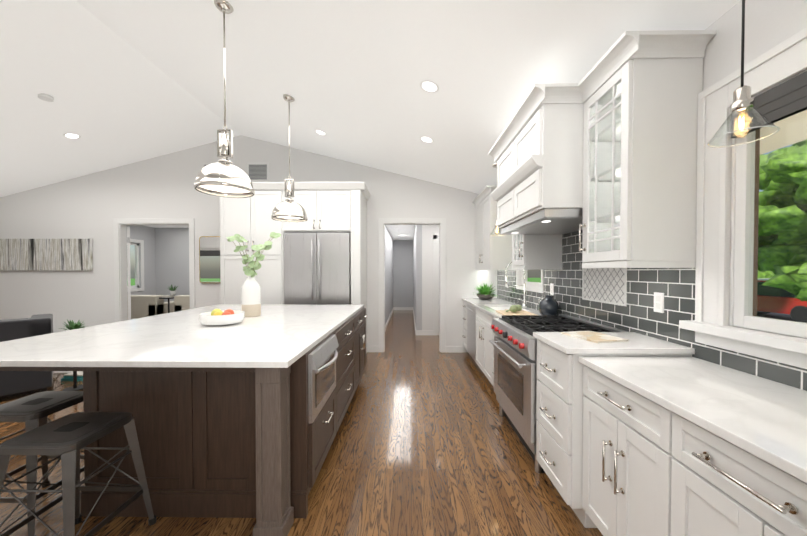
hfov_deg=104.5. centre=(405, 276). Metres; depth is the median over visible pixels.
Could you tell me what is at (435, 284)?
door frame
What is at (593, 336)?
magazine
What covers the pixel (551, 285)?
electrical outlet plate
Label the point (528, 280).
ground
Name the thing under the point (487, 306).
countertop
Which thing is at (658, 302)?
electrical outlet plate
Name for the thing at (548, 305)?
jar
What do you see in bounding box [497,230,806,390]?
backsplash
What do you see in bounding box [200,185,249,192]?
diffuser
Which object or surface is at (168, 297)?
side table
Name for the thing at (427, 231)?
wall
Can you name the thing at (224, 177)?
pendant light
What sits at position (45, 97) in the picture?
recessed light
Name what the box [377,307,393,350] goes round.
baseboard
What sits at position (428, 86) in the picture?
recessed light
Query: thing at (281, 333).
island countertop
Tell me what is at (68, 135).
recessed light
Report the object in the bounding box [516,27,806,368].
window
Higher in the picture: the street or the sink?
the sink
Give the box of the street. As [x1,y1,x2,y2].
[757,312,792,320]
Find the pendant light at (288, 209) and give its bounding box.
[271,94,307,221]
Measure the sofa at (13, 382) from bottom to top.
0.835 m
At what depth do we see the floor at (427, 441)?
2.11 m
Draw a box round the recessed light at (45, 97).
[38,93,53,101]
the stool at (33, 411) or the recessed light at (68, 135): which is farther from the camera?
the recessed light at (68, 135)
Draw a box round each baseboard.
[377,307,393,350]
[394,307,412,309]
[416,330,432,334]
[446,346,462,352]
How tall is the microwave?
0.385 m
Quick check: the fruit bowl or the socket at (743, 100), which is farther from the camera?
the fruit bowl
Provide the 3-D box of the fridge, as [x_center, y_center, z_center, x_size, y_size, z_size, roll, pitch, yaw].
[-1.272,0.324,4.819,0.955,1.915,0.733,0,1,1]
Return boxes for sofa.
[0,314,53,395]
[127,295,173,318]
[174,295,189,311]
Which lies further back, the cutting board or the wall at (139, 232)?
the wall at (139, 232)
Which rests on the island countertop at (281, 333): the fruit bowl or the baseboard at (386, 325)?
the fruit bowl
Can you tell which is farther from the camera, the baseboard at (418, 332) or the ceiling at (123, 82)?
the baseboard at (418, 332)
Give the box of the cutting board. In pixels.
[496,305,535,314]
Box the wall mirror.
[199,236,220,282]
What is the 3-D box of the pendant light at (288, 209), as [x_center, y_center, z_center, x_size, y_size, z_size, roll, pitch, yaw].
[-1.271,-1.300,3.436,0.380,1.352,0.380,0,1,1]
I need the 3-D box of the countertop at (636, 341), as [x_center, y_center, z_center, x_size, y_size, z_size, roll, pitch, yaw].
[1.166,0.385,1.831,0.661,0.030,0.440,0,1,1]
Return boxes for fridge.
[284,233,350,304]
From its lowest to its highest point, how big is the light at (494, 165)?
0.862 m
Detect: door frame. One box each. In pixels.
[433,235,438,334]
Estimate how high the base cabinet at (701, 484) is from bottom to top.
0.880 m
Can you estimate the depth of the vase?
2.90 m
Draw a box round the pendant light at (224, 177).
[194,0,254,197]
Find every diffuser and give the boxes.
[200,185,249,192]
[278,217,302,218]
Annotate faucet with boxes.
[502,258,525,305]
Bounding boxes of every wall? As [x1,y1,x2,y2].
[0,135,496,351]
[126,225,155,294]
[155,228,189,301]
[385,225,392,324]
[393,240,412,306]
[413,225,420,329]
[421,225,438,329]
[703,0,806,337]
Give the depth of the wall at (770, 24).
1.36 m
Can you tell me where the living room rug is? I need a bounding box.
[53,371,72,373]
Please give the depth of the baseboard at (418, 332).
6.62 m
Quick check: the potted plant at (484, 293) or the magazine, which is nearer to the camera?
the magazine
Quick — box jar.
[538,295,558,314]
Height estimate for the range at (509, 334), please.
0.925 m
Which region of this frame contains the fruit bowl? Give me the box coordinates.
[199,309,244,324]
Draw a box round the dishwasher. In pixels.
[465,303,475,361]
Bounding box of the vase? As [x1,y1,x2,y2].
[226,232,280,316]
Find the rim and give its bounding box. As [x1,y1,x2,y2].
[707,125,779,146]
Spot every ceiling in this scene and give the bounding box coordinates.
[0,0,739,196]
[143,225,188,227]
[386,225,414,239]
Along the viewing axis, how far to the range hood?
2.69 m
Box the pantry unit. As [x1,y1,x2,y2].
[220,182,370,352]
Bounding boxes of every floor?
[0,310,602,535]
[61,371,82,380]
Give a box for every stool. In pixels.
[0,391,83,535]
[0,412,155,535]
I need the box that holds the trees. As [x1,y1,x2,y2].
[758,140,806,301]
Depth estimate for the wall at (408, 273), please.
10.92 m
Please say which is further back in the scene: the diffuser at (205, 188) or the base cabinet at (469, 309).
the base cabinet at (469, 309)
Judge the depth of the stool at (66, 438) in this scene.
1.42 m
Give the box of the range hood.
[494,130,589,229]
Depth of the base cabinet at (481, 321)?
3.85 m
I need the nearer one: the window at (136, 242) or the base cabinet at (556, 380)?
the base cabinet at (556, 380)
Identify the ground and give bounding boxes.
[127,278,540,285]
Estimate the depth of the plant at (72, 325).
3.57 m
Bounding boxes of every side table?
[62,371,82,390]
[159,295,173,312]
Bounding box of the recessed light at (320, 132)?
[314,129,326,135]
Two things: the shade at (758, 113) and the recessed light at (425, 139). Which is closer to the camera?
the shade at (758, 113)
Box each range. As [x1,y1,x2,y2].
[490,314,613,447]
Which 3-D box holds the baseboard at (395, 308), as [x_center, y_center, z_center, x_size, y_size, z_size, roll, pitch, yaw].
[-0.058,1.140,10.931,0.630,0.105,0.014,0,1,1]
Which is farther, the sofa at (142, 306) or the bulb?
the sofa at (142, 306)
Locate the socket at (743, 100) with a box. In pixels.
[730,0,753,114]
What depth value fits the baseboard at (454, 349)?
5.21 m
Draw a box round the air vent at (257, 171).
[247,162,268,181]
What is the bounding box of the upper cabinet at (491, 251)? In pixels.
[474,186,517,269]
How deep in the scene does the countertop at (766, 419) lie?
1.07 m
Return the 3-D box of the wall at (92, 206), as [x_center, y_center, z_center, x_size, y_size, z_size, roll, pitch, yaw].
[-3.319,-0.571,5.311,10.020,3.690,0.120,0,1,1]
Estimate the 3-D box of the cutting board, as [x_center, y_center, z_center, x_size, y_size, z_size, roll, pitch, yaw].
[1.142,0.345,3.251,0.310,0.096,0.480,0,1,1]
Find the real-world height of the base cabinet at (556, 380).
0.925 m
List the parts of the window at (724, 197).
glass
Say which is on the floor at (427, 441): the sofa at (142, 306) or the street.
the sofa at (142, 306)
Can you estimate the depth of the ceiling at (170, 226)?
7.98 m
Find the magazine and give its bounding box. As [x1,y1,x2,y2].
[561,330,628,342]
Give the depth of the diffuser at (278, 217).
3.56 m
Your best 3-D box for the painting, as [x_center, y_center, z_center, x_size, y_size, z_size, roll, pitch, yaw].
[-6.295,-0.360,5.265,2.070,0.530,0.043,0,1,1]
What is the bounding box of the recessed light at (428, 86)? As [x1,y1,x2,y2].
[419,80,438,92]
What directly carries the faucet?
on the countertop at (487, 306)
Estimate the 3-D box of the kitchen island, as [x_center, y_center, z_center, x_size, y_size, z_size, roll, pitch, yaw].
[-1.428,0.862,2.733,1.969,0.899,2.512,0,1,1]
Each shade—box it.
[711,107,777,145]
[730,71,806,137]
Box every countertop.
[0,304,363,363]
[462,298,538,313]
[534,330,694,349]
[586,358,806,485]
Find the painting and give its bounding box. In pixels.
[0,239,92,269]
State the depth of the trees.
6.61 m
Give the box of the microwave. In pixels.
[308,334,338,422]
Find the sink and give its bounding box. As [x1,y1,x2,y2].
[494,306,509,309]
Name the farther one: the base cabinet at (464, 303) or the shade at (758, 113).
the base cabinet at (464, 303)
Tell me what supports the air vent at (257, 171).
in the wall at (92, 206)
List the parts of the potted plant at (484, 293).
pot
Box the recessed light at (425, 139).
[420,136,433,142]
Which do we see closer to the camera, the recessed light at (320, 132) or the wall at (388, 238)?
the recessed light at (320, 132)
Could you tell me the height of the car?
1.442 m
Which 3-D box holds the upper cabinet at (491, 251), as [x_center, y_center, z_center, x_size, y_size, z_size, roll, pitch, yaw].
[1.347,-0.675,4.732,0.367,1.104,0.916,0,1,1]
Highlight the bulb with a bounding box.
[731,110,751,138]
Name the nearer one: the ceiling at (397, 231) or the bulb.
the bulb
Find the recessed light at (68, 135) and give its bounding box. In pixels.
[63,133,80,138]
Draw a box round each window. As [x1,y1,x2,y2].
[127,239,143,291]
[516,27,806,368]
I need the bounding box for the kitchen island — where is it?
[0,308,366,535]
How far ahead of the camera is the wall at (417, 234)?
6.63 m
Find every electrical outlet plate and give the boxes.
[550,283,553,294]
[654,292,663,312]
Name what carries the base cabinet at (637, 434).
on the floor at (427, 441)
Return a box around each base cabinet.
[462,302,465,348]
[466,302,473,359]
[474,306,489,380]
[526,334,707,527]
[586,370,649,535]
[646,402,806,535]
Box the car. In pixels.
[757,280,806,322]
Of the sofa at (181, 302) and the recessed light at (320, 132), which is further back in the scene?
the sofa at (181, 302)
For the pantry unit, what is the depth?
4.53 m
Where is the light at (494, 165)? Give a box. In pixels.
[490,162,504,235]
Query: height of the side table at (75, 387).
0.580 m
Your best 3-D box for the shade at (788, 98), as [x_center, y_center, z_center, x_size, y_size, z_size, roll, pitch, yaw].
[1.482,-0.684,0.978,0.026,0.133,0.878,0,1,1]
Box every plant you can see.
[59,320,87,329]
[167,284,177,294]
[473,283,498,299]
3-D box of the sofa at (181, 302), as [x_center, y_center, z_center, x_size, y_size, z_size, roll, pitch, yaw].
[-4.047,0.823,6.755,1.270,0.860,0.850,0,1,1]
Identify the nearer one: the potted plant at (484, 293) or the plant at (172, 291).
the potted plant at (484, 293)

